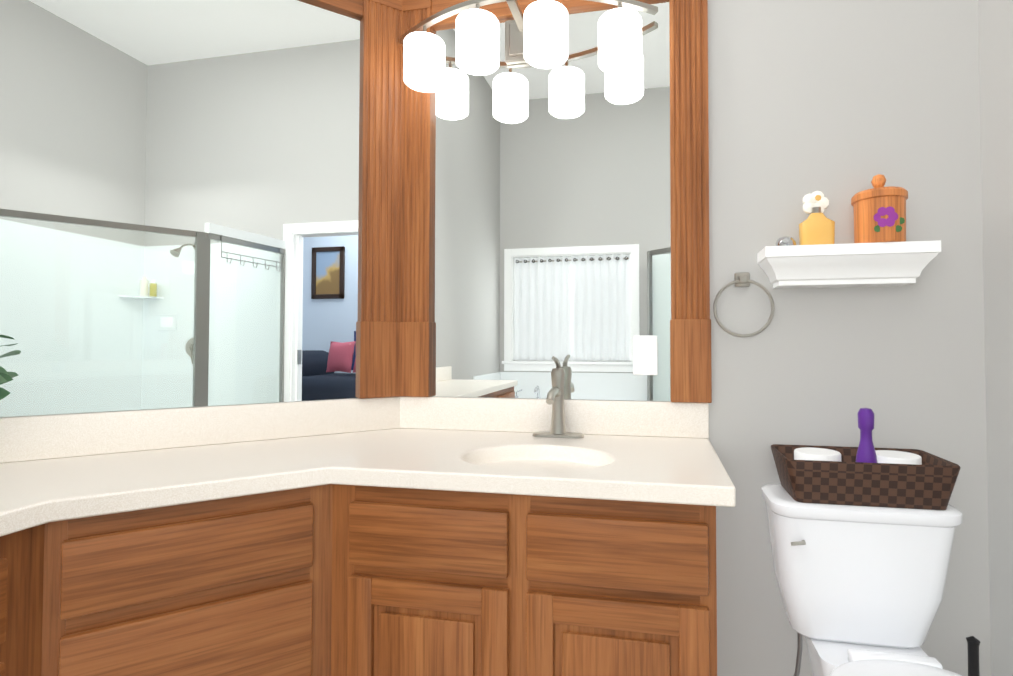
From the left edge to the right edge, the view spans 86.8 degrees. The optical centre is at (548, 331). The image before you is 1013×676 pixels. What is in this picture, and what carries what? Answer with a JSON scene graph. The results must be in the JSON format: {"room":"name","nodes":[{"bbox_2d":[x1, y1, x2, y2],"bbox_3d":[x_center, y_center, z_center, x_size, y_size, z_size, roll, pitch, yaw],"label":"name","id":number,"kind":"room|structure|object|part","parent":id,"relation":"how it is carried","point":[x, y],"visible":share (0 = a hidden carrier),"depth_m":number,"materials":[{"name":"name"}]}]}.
{"room":"bathroom","nodes":[
{"label":"bathroom","id":0,"kind":"room"},
{"bbox_2d":[0,398,353,417],"bbox_3d":[-0.947,-0.640,1.484,1.155,3.580,0.120,1,-2,-34],"label":"wall","id":1,"kind":"structure","parent":0,"point":[168,408],"depth_m":1.37,"materials":[{"name":"grey paint"}]},
{"bbox_2d":[431,0,990,675],"bbox_3d":[0.316,-0.637,1.628,1.688,3.580,0.120,0,-1,11],"label":"wall","id":2,"kind":"structure","parent":0,"point":[839,104],"depth_m":1.46,"materials":[{"name":"grey paint"}]},
{"bbox_2d":[0,0,711,416],"bbox_3d":[-0.447,-0.484,1.308,1.772,1.357,0.861,0,-1,11],"label":"vanity mirror","id":3,"kind":"object","parent":2,"relation":"attached to","point":[218,202],"visible":0.98,"depth_m":1.54,"materials":[{"name":"brown wood"}]},
{"bbox_3d":[-0.923,-0.395,1.418,0.592,1.184,0.592,0,-1,11],"label":"glass","id":4,"kind":"part","parent":3,"relation":"part of","materials":[{"name":"silver metal"}]},
{"bbox_3d":[-0.893,-0.482,1.397,1.141,1.357,0.076,1,-2,-34],"label":"frame","id":5,"kind":"part","parent":3,"relation":"part of","materials":[{"name":"brown wood"}]},
{"bbox_2d":[399,0,657,92],"bbox_3d":[-0.096,-0.849,1.530,0.801,0.216,0.232,0,-1,11],"label":"sconce","id":6,"kind":"object","parent":3,"relation":"attached to","point":[536,35],"visible":1,"depth_m":1.46,"materials":[{"name":"white glass"}]},
{"bbox_3d":[-0.008,-0.390,1.623,0.748,1.184,0.005,0,-1,11],"label":"glass","id":7,"kind":"part","parent":3,"relation":"part of","materials":[{"name":"silver metal"}]},
{"bbox_3d":[-0.015,-0.477,1.590,1.038,1.357,0.076,0,-1,11],"label":"frame","id":8,"kind":"part","parent":3,"relation":"part of","materials":[{"name":"brown wood"}]},
{"bbox_2d":[633,335,657,374],"bbox_3d":[0.279,0.069,1.547,0.070,0.115,0.008,0,-1,11],"label":"outlet","id":9,"kind":"object","parent":3,"relation":"attached to","point":[645,347],"depth_m":1.54,"materials":[{"name":"white plastic"}]},
{"bbox_2d":[713,272,774,336],"bbox_3d":[0.541,-0.075,1.490,0.162,0.183,0.034,0,-1,11],"label":"towel ring","id":10,"kind":"object","parent":2,"relation":"attached to","point":[742,279],"visible":0.94,"depth_m":1.48,"materials":[{"name":"silver metal"}]},
{"bbox_2d":[757,240,940,288],"bbox_3d":[0.773,-0.172,1.404,0.406,0.099,0.115,0,-1,11],"label":"shelf","id":11,"kind":"object","parent":2,"relation":"attached to","point":[877,264],"visible":1,"depth_m":1.37,"materials":[{"name":"white wood"}]},
{"bbox_2d":[776,236,795,245],"bbox_3d":[0.634,-0.238,1.432,0.052,0.035,0.052,0,-1,11],"label":"dome","id":12,"kind":"object","parent":11,"relation":"on","point":[785,241],"visible":0.48,"depth_m":1.41,"materials":[{"name":"silver metal"}]},
{"bbox_2d":[799,191,834,244],"bbox_3d":[0.710,-0.299,1.418,0.086,0.156,0.044,0,-1,11],"label":"bottle","id":13,"kind":"object","parent":11,"relation":"on","point":[817,226],"visible":0.96,"depth_m":1.40,"materials":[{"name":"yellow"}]},
{"bbox_2d":[851,174,907,242],"bbox_3d":[0.855,-0.315,1.383,0.126,0.186,0.126,0,-1,11],"label":"jar","id":14,"kind":"object","parent":11,"relation":"on","point":[879,208],"visible":0.88,"depth_m":1.33,"materials":[{"name":"brown wood"}]},
{"bbox_2d":[978,0,1012,675],"bbox_3d":[1.422,-0.655,0.872,0.780,3.580,1.166,0,-1,11],"label":"wall","id":15,"kind":"structure","parent":0,"point":[995,20],"depth_m":1.33,"materials":[{"name":"grey paint"}]},
{"bbox_3d":[0.671,1.135,-0.387,5.154,0.060,4.206,0,-1,11],"label":"floor","id":16,"kind":"structure","parent":0,"visible":0},
{"bbox_2d":[0,397,735,675],"bbox_3d":[-0.600,0.653,0.563,1.689,0.950,2.264,0,-1,11],"label":"bathroom vanity","id":17,"kind":"object","parent":16,"relation":"on","point":[427,536],"visible":1,"depth_m":1.09,"materials":[{"name":"brown wood"}]},
{"bbox_2d":[532,356,583,437],"bbox_3d":[0.016,0.184,1.486,0.150,0.231,0.158,0,-1,11],"label":"faucet","id":18,"kind":"object","parent":17,"relation":"on","point":[555,396],"visible":0.96,"depth_m":1.52,"materials":[{"name":"silver metal"}]},
{"bbox_2d":[761,484,962,675],"bbox_3d":[0.713,0.772,1.070,0.422,0.736,0.746,0,-1,11],"label":"toilet","id":19,"kind":"object","parent":16,"relation":"on","point":[861,589],"visible":0.98,"depth_m":1.26,"materials":[{"name":"white ceramic"}]},
{"bbox_2d":[771,408,960,509],"bbox_3d":[0.768,0.299,1.335,0.372,0.223,0.205,0,-1,11],"label":"basket","id":20,"kind":"object","parent":19,"relation":"on","point":[865,472],"visible":1,"depth_m":1.26,"materials":[{"name":"brown wicker"}]},
{"bbox_2d":[966,636,980,675],"bbox_3d":[1.009,0.934,1.267,0.100,0.420,0.100,0,-1,11],"label":"toilet brush","id":21,"kind":"object","parent":16,"relation":"on","point":[973,643],"visible":1,"depth_m":1.26,"materials":[{"name":"black plastic"}]}
]}

